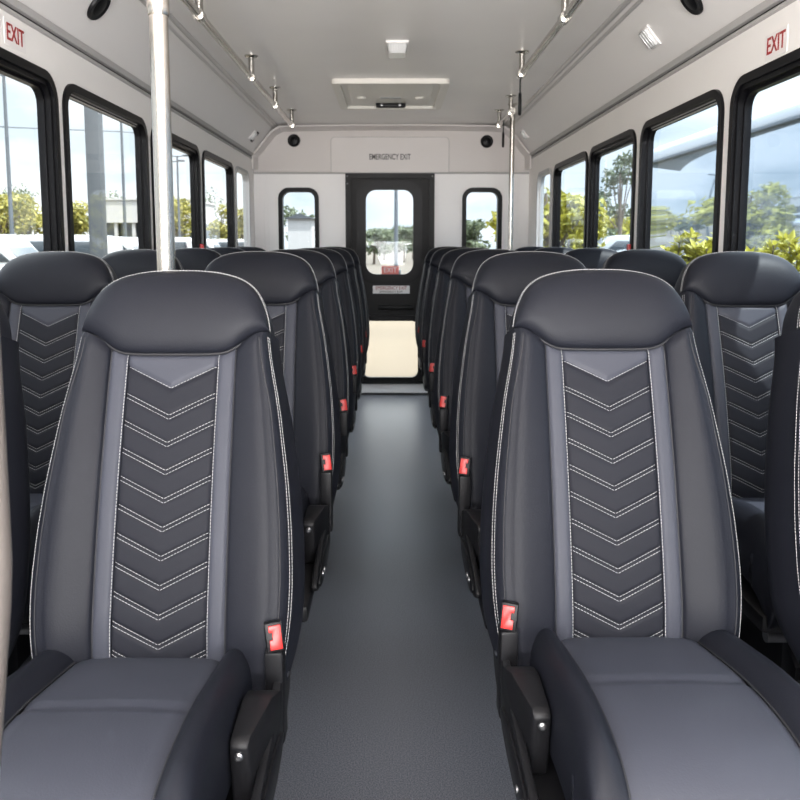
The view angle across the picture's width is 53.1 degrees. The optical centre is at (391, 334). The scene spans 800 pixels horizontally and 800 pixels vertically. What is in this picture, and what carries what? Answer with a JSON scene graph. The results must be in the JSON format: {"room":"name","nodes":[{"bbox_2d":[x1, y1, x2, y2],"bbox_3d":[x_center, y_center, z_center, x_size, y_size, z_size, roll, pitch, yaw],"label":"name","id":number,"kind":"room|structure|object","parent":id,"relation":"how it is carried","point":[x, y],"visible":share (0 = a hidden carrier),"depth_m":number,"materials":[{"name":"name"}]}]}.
{"room":"vehicle interior","nodes":[
{"label":"vehicle interior","id":0,"kind":"room"},
{"bbox_2d":[0,9,254,250],"bbox_3d":[-1.045,0.099,2.316,0.030,2.100,7.580,0,6,0],"label":"wall","id":1,"kind":"structure","parent":0,"point":[65,67],"depth_m":2.85,"materials":[{"name":"grey plastic"}]},
{"bbox_2d":[3,17,25,53],"bbox_3d":[-1.029,-0.815,2.187,0.003,0.068,0.124,0,6,0],"label":"exit sign","id":2,"kind":"object","parent":1,"relation":"attached to","point":[14,35],"visible":1,"depth_m":2.18,"materials":[{"name":"white plastic"}]},
{"bbox_2d":[17,634,30,667],"bbox_3d":[-1.026,0.546,2.367,0.008,0.700,7.580,0,6,0],"label":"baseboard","id":3,"kind":"structure","parent":1,"relation":"attached to","point":[23,641],"depth_m":2.22,"materials":[{"name":"black"}]},
{"bbox_2d":[0,47,64,251],"bbox_3d":[-1.037,-0.305,2.064,0.058,0.878,0.860,0,6,0],"label":"window","id":4,"kind":"structure","parent":1,"relation":"in","point":[12,66],"depth_m":2.43,"materials":[{"name":"black rubber"}]},
{"bbox_2d":[62,84,151,251],"bbox_3d":[-1.043,-0.408,2.968,0.046,0.878,0.860,0,6,0],"label":"window","id":5,"kind":"structure","parent":1,"relation":"in","point":[73,92],"depth_m":3.07,"materials":[{"name":"black rubber"}]},
{"bbox_2d":[0,0,253,158],"bbox_3d":[-1.021,-0.889,2.204,0.022,0.044,7.580,0,6,0],"label":"trim","id":6,"kind":"structure","parent":1,"relation":"attached to","point":[15,8],"depth_m":2.73,"materials":[{"name":"grey"}]},
{"bbox_2d":[150,130,203,249],"bbox_3d":[-1.037,-0.512,3.882,0.058,0.878,0.860,0,6,0],"label":"window","id":7,"kind":"structure","parent":1,"relation":"in","point":[180,144],"depth_m":4.23,"materials":[{"name":"black rubber"}]},
{"bbox_2d":[202,150,235,248],"bbox_3d":[-1.043,-0.617,4.801,0.046,0.878,0.850,0,6,0],"label":"window","id":8,"kind":"structure","parent":1,"relation":"in","point":[206,155],"depth_m":5.15,"materials":[{"name":"black rubber"}]},
{"bbox_2d":[235,166,250,246],"bbox_3d":[-1.043,-0.701,5.541,0.046,0.878,0.500,0,6,0],"label":"window","id":9,"kind":"structure","parent":1,"relation":"in","point":[245,175],"depth_m":5.74,"materials":[{"name":"grey"}]},
{"bbox_2d":[18,395,516,799],"bbox_3d":[0.000,0.923,2.410,2.060,0.060,7.580,0,6,0],"label":"floor","id":10,"kind":"structure","parent":0,"point":[393,689],"depth_m":2.29,"materials":[{"name":"grey rubber"}]},
{"bbox_2d":[0,339,12,767],"bbox_3d":[-0.358,0.079,0.613,0.123,2.026,0.024,0,6,0],"label":"pole","id":11,"kind":"object","parent":10,"relation":"on","point":[6,561],"visible":1,"depth_m":0.62,"materials":[{"name":"grey metal"}]},
{"bbox_2d":[0,302,29,658],"bbox_3d":[-0.756,0.485,1.056,0.403,1.117,0.636,0,6,0],"label":"seat","id":12,"kind":"object","parent":10,"relation":"on","point":[15,419],"visible":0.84,"depth_m":1.23,"materials":[{"name":"black leather"}]},
{"bbox_2d":[0,251,117,676],"bbox_3d":[-0.807,0.395,1.740,0.403,1.140,0.636,0,6,0],"label":"seat","id":13,"kind":"object","parent":10,"relation":"on","point":[46,297],"visible":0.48,"depth_m":1.88,"materials":[{"name":"black leather"}]},
{"bbox_2d":[30,494,43,509],"bbox_3d":[-0.820,0.418,1.649,0.206,0.150,0.448,0,6,0],"label":"seat cushion","id":14,"kind":"object","parent":13,"relation":"on","point":[35,499],"depth_m":1.71,"materials":[{"name":"grey leather"}]},
{"bbox_2d":[101,249,183,278],"bbox_3d":[-0.807,0.324,2.371,0.403,1.140,0.636,0,6,0],"label":"seat","id":15,"kind":"object","parent":10,"relation":"on","point":[128,262],"visible":0.03,"depth_m":2.52,"materials":[{"name":"black leather"}]},
{"bbox_2d":[0,270,304,799],"bbox_3d":[-0.332,0.484,1.066,0.403,1.117,0.636,0,6,0],"label":"seat","id":16,"kind":"object","parent":10,"relation":"on","point":[168,579],"visible":0.99,"depth_m":1.15,"materials":[{"name":"grey leather"}]},
{"bbox_2d":[0,649,218,799],"bbox_3d":[-0.345,0.518,0.976,0.206,0.150,0.448,0,6,0],"label":"seat cushion","id":17,"kind":"object","parent":16,"relation":"on","point":[112,726],"depth_m":0.93,"materials":[{"name":"grey leather"}]},
{"bbox_2d":[146,0,175,270],"bbox_3d":[-0.378,-0.006,1.355,0.060,2.025,0.059,0,6,0],"label":"pole","id":18,"kind":"object","parent":10,"relation":"on","point":[158,11],"visible":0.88,"depth_m":1.31,"materials":[{"name":"silver metal"}]},
{"bbox_2d":[175,248,220,270],"bbox_3d":[-0.807,0.248,3.037,0.403,1.140,0.636,0,6,0],"label":"seat","id":19,"kind":"object","parent":10,"relation":"on","point":[194,259],"visible":0.05,"depth_m":3.19,"materials":[{"name":"black leather"}]},
{"bbox_2d":[207,247,245,255],"bbox_3d":[-0.807,0.179,3.643,0.403,1.140,0.636,0,6,0],"label":"seat","id":20,"kind":"object","parent":10,"relation":"on","point":[222,251],"visible":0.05,"depth_m":3.81,"materials":[{"name":"black leather"}]},
{"bbox_2d":[205,251,340,621],"bbox_3d":[-0.320,0.394,1.750,0.403,1.140,0.636,0,6,0],"label":"seat","id":21,"kind":"object","parent":10,"relation":"on","point":[287,284],"visible":0.31,"depth_m":1.86,"materials":[{"name":"black leather"}]},
{"bbox_2d":[268,249,352,504],"bbox_3d":[-0.320,0.322,2.381,0.403,1.140,0.636,0,6,0],"label":"seat","id":22,"kind":"object","parent":10,"relation":"on","point":[323,269],"visible":0.15,"depth_m":2.50,"materials":[{"name":"black leather"}]},
{"bbox_2d":[299,248,360,436],"bbox_3d":[-0.320,0.246,3.047,0.403,1.140,0.636,0,6,0],"label":"seat","id":23,"kind":"object","parent":10,"relation":"on","point":[342,275],"visible":0.19,"depth_m":3.17,"materials":[{"name":"black leather"}]},
{"bbox_2d":[316,247,365,399],"bbox_3d":[-0.320,0.177,3.653,0.403,1.140,0.636,0,6,0],"label":"seat","id":24,"kind":"object","parent":10,"relation":"on","point":[346,255],"visible":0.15,"depth_m":3.78,"materials":[{"name":"black leather"}]},
{"bbox_2d":[335,247,369,376],"bbox_3d":[-0.320,0.110,4.249,0.403,1.140,0.636,0,6,0],"label":"seat","id":25,"kind":"object","parent":10,"relation":"on","point":[352,252],"visible":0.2,"depth_m":4.38,"materials":[{"name":"black leather"}]},
{"bbox_2d":[415,246,454,369],"bbox_3d":[0.335,0.085,4.467,0.403,1.140,0.636,0,6,0],"label":"seat","id":26,"kind":"object","parent":10,"relation":"on","point":[431,252],"visible":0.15,"depth_m":4.60,"materials":[{"name":"black leather"}]},
{"bbox_2d":[419,247,468,394],"bbox_3d":[0.335,0.155,3.851,0.403,1.140,0.636,0,6,0],"label":"seat","id":27,"kind":"object","parent":10,"relation":"on","point":[437,256],"visible":0.15,"depth_m":3.97,"materials":[{"name":"black leather"}]},
{"bbox_2d":[425,248,485,435],"bbox_3d":[0.335,0.240,3.106,0.403,1.140,0.636,0,6,0],"label":"seat","id":28,"kind":"object","parent":10,"relation":"on","point":[448,260],"visible":0.21,"depth_m":3.23,"materials":[{"name":"black leather"}]},
{"bbox_2d":[434,249,517,501],"bbox_3d":[0.335,0.317,2.431,0.403,1.140,0.636,0,6,0],"label":"seat","id":29,"kind":"object","parent":10,"relation":"on","point":[465,268],"visible":0.14,"depth_m":2.55,"materials":[{"name":"black leather"}]},
{"bbox_2d":[508,103,516,249],"bbox_3d":[0.758,-0.435,5.124,0.060,2.025,0.059,0,6,0],"label":"pole","id":30,"kind":"object","parent":10,"relation":"on","point":[512,118],"visible":0.3,"depth_m":5.05,"materials":[{"name":"silver metal"}]},
{"bbox_2d":[449,251,585,628],"bbox_3d":[0.335,0.398,1.720,0.403,1.140,0.636,0,6,0],"label":"seat","id":31,"kind":"object","parent":10,"relation":"on","point":[500,280],"visible":0.23,"depth_m":1.83,"materials":[{"name":"black leather"}]},
{"bbox_2d":[514,246,543,251],"bbox_3d":[0.827,0.086,4.457,0.403,1.140,0.636,0,6,0],"label":"seat","id":32,"kind":"object","parent":10,"relation":"on","point":[531,248],"visible":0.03,"depth_m":4.63,"materials":[{"name":"black leather"}]},
{"bbox_2d":[535,247,574,253],"bbox_3d":[0.827,0.156,3.841,0.403,1.140,0.636,0,6,0],"label":"seat","id":33,"kind":"object","parent":10,"relation":"on","point":[562,250],"visible":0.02,"depth_m":4.01,"materials":[{"name":"black leather"}]},
{"bbox_2d":[565,248,617,268],"bbox_3d":[0.827,0.241,3.096,0.403,1.140,0.636,0,6,0],"label":"seat","id":34,"kind":"object","parent":10,"relation":"on","point":[591,258],"visible":0.05,"depth_m":3.25,"materials":[{"name":"black leather"}]},
{"bbox_2d":[480,269,799,799],"bbox_3d":[0.341,0.477,1.125,0.403,1.117,0.636,0,6,0],"label":"seat","id":35,"kind":"object","parent":10,"relation":"on","point":[610,578],"visible":1,"depth_m":1.20,"materials":[{"name":"grey leather"}]},
{"bbox_2d":[561,630,799,799],"bbox_3d":[0.354,0.511,1.036,0.206,0.150,0.448,0,6,0],"label":"seat cushion","id":36,"kind":"object","parent":35,"relation":"on","point":[679,723],"depth_m":0.93,"materials":[{"name":"grey leather"}]},
{"bbox_2d":[602,249,686,287],"bbox_3d":[0.827,0.318,2.421,0.403,1.140,0.636,0,6,0],"label":"seat","id":37,"kind":"object","parent":10,"relation":"on","point":[667,266],"visible":0.11,"depth_m":2.57,"materials":[{"name":"black leather"}]},
{"bbox_2d":[674,251,799,681],"bbox_3d":[0.827,0.399,1.710,0.403,1.140,0.636,0,6,0],"label":"seat","id":38,"kind":"object","parent":10,"relation":"on","point":[737,303],"visible":0.59,"depth_m":1.83,"materials":[{"name":"black leather"}]},
{"bbox_2d":[737,498,763,510],"bbox_3d":[0.840,0.421,1.619,0.206,0.150,0.448,0,6,0],"label":"seat cushion","id":39,"kind":"object","parent":38,"relation":"on","point":[758,502],"depth_m":1.72,"materials":[{"name":"grey leather"}]},
{"bbox_2d":[764,291,799,683],"bbox_3d":[0.802,0.478,1.115,0.403,1.117,0.636,0,6,0],"label":"seat","id":40,"kind":"object","parent":10,"relation":"on","point":[782,461],"visible":0.99,"depth_m":1.27,"materials":[{"name":"black leather"}]},
{"bbox_2d":[254,174,528,392],"bbox_3d":[0.000,-0.455,6.095,2.180,2.345,0.066,0,6,0],"label":"wall","id":41,"kind":"structure","parent":0,"point":[330,188],"depth_m":6.01,"materials":[{"name":"white"}]},
{"bbox_2d":[287,134,299,146],"bbox_3d":[-0.724,-1.435,5.927,0.094,0.094,0.013,0,6,0],"label":"speaker","id":42,"kind":"object","parent":41,"relation":"attached to","point":[293,140],"visible":1,"depth_m":5.92},
{"bbox_2d":[278,188,318,249],"bbox_3d":[-0.698,-0.810,6.052,0.305,0.584,0.074,0,6,0],"label":"window","id":43,"kind":"structure","parent":41,"relation":"in","point":[283,192],"depth_m":6.01,"materials":[{"name":"black rubber"}]},
{"bbox_2d":[345,173,434,383],"bbox_3d":[-0.011,-0.413,6.076,0.667,1.595,0.093,0,6,0],"label":"door","id":44,"kind":"structure","parent":41,"relation":"in","point":[391,295],"depth_m":6.03,"materials":[{"name":"black metal"}]},
{"bbox_2d":[331,137,448,172],"bbox_3d":[-0.011,-1.329,5.934,0.881,0.264,0.028,0,6,0],"label":"emergency exit sign","id":45,"kind":"object","parent":41,"relation":"attached to","point":[348,154],"depth_m":5.92,"materials":[{"name":"grey plastic"}]},
{"bbox_2d":[253,125,529,171],"bbox_3d":[0.000,-1.378,5.951,2.060,0.340,0.022,0,6,0],"label":"overhead wall panel","id":46,"kind":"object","parent":41,"relation":"attached to","point":[466,151],"depth_m":5.94,"materials":[{"name":"grey plastic"}]},
{"bbox_2d":[251,124,531,169],"bbox_3d":[0.000,-1.379,5.907,2.055,0.323,0.110,0,6,0],"label":"trim","id":47,"kind":"structure","parent":41,"relation":"attached to","point":[273,133],"depth_m":5.88,"materials":[{"name":"grey plastic"}]},
{"bbox_2d":[254,172,529,173],"bbox_3d":[0.000,-1.203,5.977,2.060,0.014,0.010,0,6,0],"label":"trim","id":48,"kind":"structure","parent":41,"relation":"attached to","point":[254,172],"depth_m":5.97,"materials":[{"name":"grey plastic"}]},
{"bbox_2d":[361,393,427,394],"bbox_3d":[-0.011,0.421,6.157,0.667,0.090,0.020,0,6,0],"label":"trim","id":49,"kind":"structure","parent":41,"relation":"attached to","point":[361,393],"depth_m":6.15,"materials":[{"name":"black metal"}]},
{"bbox_2d":[462,188,501,248],"bbox_3d":[0.680,-0.810,6.052,0.300,0.584,0.074,0,6,0],"label":"window","id":50,"kind":"structure","parent":41,"relation":"in","point":[495,191],"depth_m":6.01,"materials":[{"name":"black rubber"}]},
{"bbox_2d":[480,135,492,147],"bbox_3d":[0.707,-1.428,5.928,0.094,0.094,0.013,0,6,0],"label":"speaker","id":51,"kind":"object","parent":41,"relation":"attached to","point":[486,141],"visible":1,"depth_m":5.92},
{"bbox_2d":[365,249,417,376],"bbox_3d":[0.000,-6.305,69.735,320.000,0.100,260.000,0,6,0],"label":"ground","id":52,"kind":"structure","parent":0,"point":[392,351],"depth_m":12.66,"materials":[{"name":"concrete"}]},
{"bbox_2d":[0,74,13,233],"bbox_3d":[-15.535,-6.321,32.493,1.500,8.364,0.400,0,6,0],"label":"street light","id":53,"kind":"object","parent":52,"relation":"on","point":[8,168],"visible":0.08,"depth_m":32.37,"materials":[{"name":"grey metal"}]},
{"bbox_2d":[0,234,37,269],"bbox_3d":[-10.009,-1.577,19.849,4.618,1.800,1.870,0,7,1],"label":"car","id":54,"kind":"object","parent":52,"relation":"on","point":[12,246],"visible":0.09,"depth_m":19.46,"materials":[{"name":"grey paint"}]},
{"bbox_2d":[1,183,38,234],"bbox_3d":[-26.913,-7.742,56.095,4.312,5.848,5.533,0,6,0],"label":"tree","id":55,"kind":"object","parent":52,"relation":"on","point":[14,188],"visible":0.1,"depth_m":56.58,"materials":[{"name":"green plant"}]},
{"bbox_2d":[0,190,41,234],"bbox_3d":[-17.440,-4.532,36.243,3.178,3.966,2.960,0,6,0],"label":"tree","id":56,"kind":"object","parent":52,"relation":"on","point":[19,201],"visible":0.56,"depth_m":35.83,"materials":[{"name":"green plant"}]},
{"bbox_2d":[2,204,42,234],"bbox_3d":[-19.830,-5.284,43.588,5.098,3.797,3.458,3,7,27],"label":"tree","id":57,"kind":"object","parent":52,"relation":"on","point":[30,225],"visible":0.36,"depth_m":42.81,"materials":[{"name":"green plant"}]},
{"bbox_2d":[20,235,122,253],"bbox_3d":[-9.991,-1.917,22.829,4.618,1.800,1.870,0,7,3],"label":"car","id":58,"kind":"object","parent":52,"relation":"on","point":[82,244],"visible":0.12,"depth_m":21.95,"materials":[{"name":"grey paint"}]},
{"bbox_2d":[73,200,88,234],"bbox_3d":[-16.446,-5.100,41.848,2.045,3.826,3.010,-5,8,-37],"label":"tree","id":59,"kind":"object","parent":52,"relation":"on","point":[81,225],"visible":0.4,"depth_m":41.08,"materials":[{"name":"green plant"}]},
{"bbox_2d":[84,106,107,257],"bbox_3d":[-2.547,-1.011,6.930,0.240,3.600,0.240,0,6,0],"label":"column","id":60,"kind":"structure","parent":52,"relation":"on","point":[93,120],"depth_m":6.85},
{"bbox_2d":[120,122,126,236],"bbox_3d":[-13.209,-7.027,39.458,1.500,8.190,0.360,0,6,0],"label":"street light","id":61,"kind":"object","parent":52,"relation":"on","point":[121,126],"visible":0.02,"depth_m":39.37,"materials":[{"name":"grey metal"}]},
{"bbox_2d":[118,237,137,249],"bbox_3d":[-10.009,-2.630,29.090,4.618,1.800,1.870,0,7,3],"label":"car","id":62,"kind":"object","parent":52,"relation":"on","point":[129,243],"visible":0.03,"depth_m":28.37,"materials":[{"name":"grey paint"}]},
{"bbox_2d":[106,198,214,238],"bbox_3d":[-19.471,-8.574,66.960,7.566,5.038,9.200,0,6,0],"label":"building","id":63,"kind":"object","parent":52,"relation":"on","point":[114,206],"visible":0.18,"depth_m":62.41,"materials":[{"name":"grey"}]},
{"bbox_2d":[134,237,191,248],"bbox_3d":[-9.991,-3.003,32.368,4.618,1.800,1.870,0,6,0],"label":"car","id":64,"kind":"object","parent":52,"relation":"on","point":[180,242],"visible":0.04,"depth_m":31.52,"materials":[{"name":"grey paint"}]},
{"bbox_2d":[172,155,187,236],"bbox_3d":[-13.153,-7.544,49.464,1.500,6.952,0.360,0,6,0],"label":"street light","id":65,"kind":"object","parent":52,"relation":"on","point":[178,198],"visible":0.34,"depth_m":49.30,"materials":[{"name":"grey metal"}]},
{"bbox_2d":[174,196,190,237],"bbox_3d":[-14.950,-7.153,55.468,3.157,4.820,3.172,0,6,0],"label":"tree","id":66,"kind":"object","parent":52,"relation":"on","point":[183,211],"visible":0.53,"depth_m":55.00,"materials":[{"name":"green plant"}]},
{"bbox_2d":[205,186,222,224],"bbox_3d":[-20.537,-12.500,88.942,3.944,7.866,4.103,0,6,0],"label":"tree","id":67,"kind":"object","parent":52,"relation":"on","point":[209,199],"visible":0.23,"depth_m":89.12,"materials":[{"name":"green plant"}]},
{"bbox_2d":[206,204,240,238],"bbox_3d":[-12.084,-7.255,57.889,2.521,4.477,2.797,0,6,0],"label":"tree","id":68,"kind":"object","parent":52,"relation":"on","point":[218,229],"visible":0.56,"depth_m":57.20,"materials":[{"name":"green plant"}]},
{"bbox_2d":[213,239,243,246],"bbox_3d":[-9.991,-4.588,46.278,4.618,1.800,1.870,0,6,0],"label":"car","id":69,"kind":"object","parent":52,"relation":"on","point":[222,242],"visible":0.02,"depth_m":45.42,"materials":[{"name":"grey paint"}]},
{"bbox_2d":[225,207,243,238],"bbox_3d":[-13.401,-9.231,71.516,2.674,5.316,3.385,3,7,21],"label":"tree","id":70,"kind":"object","parent":52,"relation":"on","point":[240,212],"visible":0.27,"depth_m":71.03,"materials":[{"name":"green plant"}]},
{"bbox_2d":[284,213,314,248],"bbox_3d":[-5.918,-6.378,54.629,1.952,3.465,6.400,0,6,0],"label":"building","id":71,"kind":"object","parent":52,"relation":"on","point":[301,228],"visible":0.64,"depth_m":51.60,"materials":[{"name":"grey paint"}]},
{"bbox_2d":[284,205,314,241],"bbox_3d":[-8.913,-9.468,74.450,3.240,5.123,3.994,3,7,22],"label":"tree","id":72,"kind":"object","parent":52,"relation":"on","point":[292,210],"visible":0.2,"depth_m":74.05,"materials":[{"name":"green plant"}]},
{"bbox_2d":[366,227,393,263],"bbox_3d":[-1.087,-6.615,59.771,3.603,2.782,2.992,4,8,33],"label":"tree","id":73,"kind":"object","parent":52,"relation":"on","point":[377,247],"visible":0.9,"depth_m":59.39,"materials":[{"name":"green plant"}]},
{"bbox_2d":[382,224,412,261],"bbox_3d":[1.030,-7.459,65.638,3.854,3.131,3.602,0,6,0],"label":"tree","id":74,"kind":"object","parent":52,"relation":"on","point":[404,233],"visible":0.7,"depth_m":64.98,"materials":[{"name":"green plant"}]},
{"bbox_2d":[394,190,400,273],"bbox_3d":[0.224,-6.083,39.566,1.500,6.290,0.480,0,6,0],"label":"street light","id":75,"kind":"object","parent":52,"relation":"on","point":[395,191],"visible":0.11,"depth_m":39.58,"materials":[{"name":"grey metal"}]},
{"bbox_2d":[466,219,491,248],"bbox_3d":[5.765,-6.933,59.592,3.340,3.453,3.457,0,6,0],"label":"tree","id":76,"kind":"object","parent":52,"relation":"on","point":[473,229],"visible":0.59,"depth_m":58.95,"materials":[{"name":"green plant"}]},
{"bbox_2d":[485,186,610,246],"bbox_3d":[2.912,-1.563,14.864,2.303,2.909,1.618,0,6,0],"label":"tree","id":77,"kind":"object","parent":52,"relation":"on","point":[572,214],"visible":0.18,"depth_m":14.78,"materials":[{"name":"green plant"}]},
{"bbox_2d":[543,198,606,248],"bbox_3d":[4.572,-2.063,19.904,1.854,2.763,1.369,-3,7,-27],"label":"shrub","id":78,"kind":"object","parent":52,"relation":"on","point":[577,239],"visible":0.11,"depth_m":19.70,"materials":[{"name":"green plant"}]},
{"bbox_2d":[565,194,618,243],"bbox_3d":[6.525,-3.067,26.743,1.946,3.208,2.233,-5,8,-40],"label":"tree","id":79,"kind":"object","parent":52,"relation":"on","point":[608,213],"visible":0.03,"depth_m":26.27,"materials":[{"name":"green plant"}]},
{"bbox_2d":[597,235,629,250],"bbox_3d":[6.863,-1.985,23.425,4.618,1.800,1.870,1,7,5],"label":"car","id":80,"kind":"object","parent":52,"relation":"on","point":[617,242],"visible":0.06,"depth_m":22.61,"materials":[{"name":"grey paint"}]},
{"bbox_2d":[601,211,629,234],"bbox_3d":[10.508,-4.254,37.298,3.903,3.177,2.608,2,7,20],"label":"tree","id":81,"kind":"object","parent":52,"relation":"on","point":[625,227],"visible":0.16,"depth_m":37.08,"materials":[{"name":"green plant"}]},
{"bbox_2d":[599,150,632,234],"bbox_3d":[8.738,-4.542,31.021,2.708,5.168,2.163,0,6,0],"label":"tree","id":82,"kind":"object","parent":52,"relation":"on","point":[619,176],"visible":0.71,"depth_m":30.70,"materials":[{"name":"green plant"}]},
{"bbox_2d":[669,227,712,263],"bbox_3d":[1.778,0.221,4.643,0.379,1.673,0.406,-3,7,-23],"label":"shrub","id":83,"kind":"object","parent":52,"relation":"on","point":[692,251],"visible":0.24,"depth_m":4.54,"materials":[{"name":"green plant"}]},
{"bbox_2d":[650,96,799,265],"bbox_3d":[5.400,-0.666,5.762,2.439,3.180,15.600,0,6,0],"label":"bus","id":84,"kind":"object","parent":52,"relation":"on","point":[683,180],"visible":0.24,"depth_m":9.44,"materials":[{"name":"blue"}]},
{"bbox_2d":[758,229,799,273],"bbox_3d":[1.951,0.298,4.068,0.356,1.650,0.358,2,7,16],"label":"shrub","id":85,"kind":"object","parent":52,"relation":"on","point":[788,243],"visible":0.14,"depth_m":3.94,"materials":[{"name":"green plant"}]},
{"bbox_2d":[169,0,623,124],"bbox_3d":[0.000,-1.143,2.175,1.720,0.050,7.580,0,6,0],"label":"ceiling","id":86,"kind":"structure","parent":0,"point":[300,46],"depth_m":3.51,"materials":[{"name":"white plastic"}]},
{"bbox_2d":[18,0,275,152],"bbox_3d":[-0.970,-1.027,2.188,0.240,0.285,7.580,0,6,0],"label":"cove","id":87,"kind":"object","parent":86,"relation":"attached to","point":[121,35],"visible":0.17,"depth_m":3.26,"materials":[{"name":"white plastic"}]},
{"bbox_2d":[87,0,110,19],"bbox_3d":[-0.935,-1.048,2.558,0.069,0.082,0.100,0,6,0],"label":"speaker","id":88,"kind":"object","parent":87,"relation":"attached to","point":[97,9],"visible":1,"depth_m":2.55},
{"bbox_2d":[93,0,106,15],"bbox_3d":[-0.934,-1.046,2.558,0.054,0.067,0.086,0,6,0],"label":"grille","id":89,"kind":"object","parent":88,"relation":"attached to","point":[99,6],"depth_m":2.55,"materials":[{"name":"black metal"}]},
{"bbox_2d":[139,0,278,128],"bbox_3d":[-0.855,-1.106,2.179,0.040,0.040,7.580,0,6,0],"label":"trim","id":90,"kind":"structure","parent":86,"relation":"attached to","point":[171,17],"depth_m":3.78,"materials":[{"name":"grey plastic"}]},
{"bbox_2d":[181,0,295,127],"bbox_3d":[-0.652,-1.078,2.343,0.064,0.118,5.900,0,6,0],"label":"handrail","id":91,"kind":"object","parent":86,"relation":"attached to","point":[196,8],"visible":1,"depth_m":3.41,"materials":[{"name":"silver metal"}]},
{"bbox_2d":[331,79,449,109],"bbox_3d":[-0.005,-1.379,4.654,0.630,0.044,0.840,0,6,0],"label":"roof hatch","id":92,"kind":"object","parent":86,"relation":"attached to","point":[351,94],"visible":1,"depth_m":4.55,"materials":[{"name":"white plastic"}]},
{"bbox_2d":[386,40,408,58],"bbox_3d":[0.025,-1.244,3.502,0.100,0.050,0.150,0,6,0],"label":"dome light","id":93,"kind":"object","parent":86,"relation":"attached to","point":[397,49],"visible":1,"depth_m":3.44,"materials":[{"name":"white plastic"}]},
{"bbox_2d":[495,94,515,128],"bbox_3d":[0.705,-1.376,4.961,0.064,0.118,0.670,0,6,0],"label":"handrail","id":94,"kind":"object","parent":86,"relation":"attached to","point":[511,110],"visible":1,"depth_m":4.83,"materials":[{"name":"silver metal"}]},
{"bbox_2d":[515,0,583,78],"bbox_3d":[0.594,-0.988,1.548,0.064,0.118,4.300,0,6,0],"label":"handrail","id":95,"kind":"object","parent":86,"relation":"attached to","point":[567,10],"visible":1,"depth_m":2.96,"materials":[{"name":"silver metal"}]},
{"bbox_2d":[518,79,521,115],"bbox_3d":[0.594,-1.114,3.698,0.015,0.205,0.048,1,7,10],"label":"strap","id":96,"kind":"object","parent":95,"relation":"hanging from","point":[519,93],"visible":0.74,"depth_m":3.69,"materials":[{"name":"black fabric"}]},
{"bbox_2d":[504,0,643,128],"bbox_3d":[0.855,-1.106,2.179,0.040,0.040,7.580,0,6,0],"label":"trim","id":97,"kind":"structure","parent":86,"relation":"attached to","point":[625,3],"depth_m":3.54,"materials":[{"name":"grey"}]},
{"bbox_2d":[507,0,764,152],"bbox_3d":[0.970,-1.027,2.188,0.240,0.285,7.580,0,6,0],"label":"cove","id":98,"kind":"object","parent":86,"relation":"attached to","point":[621,60],"visible":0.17,"depth_m":3.26,"materials":[{"name":"white plastic"}]},
{"bbox_2d":[639,25,660,48],"bbox_3d":[0.940,-1.082,2.916,0.062,0.070,0.085,0,6,0],"label":"light","id":99,"kind":"object","parent":98,"relation":"attached to","point":[646,34],"visible":1,"depth_m":2.89,"materials":[{"name":"white plastic"}]},
{"bbox_2d":[680,0,702,14],"bbox_3d":[0.935,-1.041,2.498,0.069,0.082,0.100,0,6,0],"label":"speaker","id":100,"kind":"object","parent":98,"relation":"attached to","point":[695,7],"visible":1,"depth_m":2.50},
{"bbox_2d":[684,0,696,10],"bbox_3d":[0.934,-1.040,2.498,0.054,0.067,0.086,0,6,0],"label":"grille","id":101,"kind":"object","parent":100,"relation":"attached to","point":[690,5],"depth_m":2.50,"materials":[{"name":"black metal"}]},
{"bbox_2d":[528,0,799,251],"bbox_3d":[1.045,0.099,2.316,0.030,2.100,7.580,0,6,0],"label":"wall","id":102,"kind":"structure","parent":0,"point":[720,69],"depth_m":2.79,"materials":[{"name":"grey plastic"}]},
{"bbox_2d":[536,168,551,246],"bbox_3d":[1.043,-0.674,5.409,0.046,0.855,0.490,0,6,0],"label":"window","id":103,"kind":"structure","parent":102,"relation":"in","point":[541,176],"depth_m":5.60,"materials":[{"name":"grey"}]},
{"bbox_2d":[551,151,588,247],"bbox_3d":[1.043,-0.589,4.658,0.046,0.855,0.880,0,6,0],"label":"window","id":104,"kind":"structure","parent":102,"relation":"in","point":[576,159],"depth_m":5.01,"materials":[{"name":"black rubber"}]},
{"bbox_2d":[586,129,636,249],"bbox_3d":[1.037,-0.490,3.789,0.058,0.855,0.790,0,6,0],"label":"window","id":105,"kind":"structure","parent":102,"relation":"in","point":[626,138],"depth_m":4.05,"materials":[{"name":"black rubber"}]},
{"bbox_2d":[529,0,795,158],"bbox_3d":[1.021,-0.889,2.204,0.022,0.044,7.580,0,6,0],"label":"trim","id":106,"kind":"structure","parent":102,"relation":"attached to","point":[767,8],"depth_m":2.79,"materials":[{"name":"grey metal"}]},
{"bbox_2d":[636,89,724,252],"bbox_3d":[1.043,-0.391,2.920,0.046,0.855,0.820,0,6,0],"label":"window","id":107,"kind":"structure","parent":102,"relation":"in","point":[714,97],"depth_m":3.02,"materials":[{"name":"black rubber"}]},
{"bbox_2d":[739,611,782,667],"bbox_3d":[1.026,0.546,2.367,0.008,0.700,7.580,0,6,0],"label":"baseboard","id":108,"kind":"structure","parent":102,"relation":"attached to","point":[750,634],"depth_m":2.23,"materials":[{"name":"black"}]},
{"bbox_2d":[723,48,799,251],"bbox_3d":[1.037,-0.289,2.025,0.058,0.855,0.860,0,6,0],"label":"window","id":109,"kind":"structure","parent":102,"relation":"in","point":[786,67],"depth_m":2.39,"materials":[{"name":"black rubber"}]},
{"bbox_2d":[764,24,788,61],"bbox_3d":[1.029,-0.777,2.141,0.003,0.068,0.124,0,6,0],"label":"exit sign","id":110,"kind":"object","parent":102,"relation":"attached to","point":[776,42],"visible":1,"depth_m":2.14,"materials":[{"name":"white plastic"}]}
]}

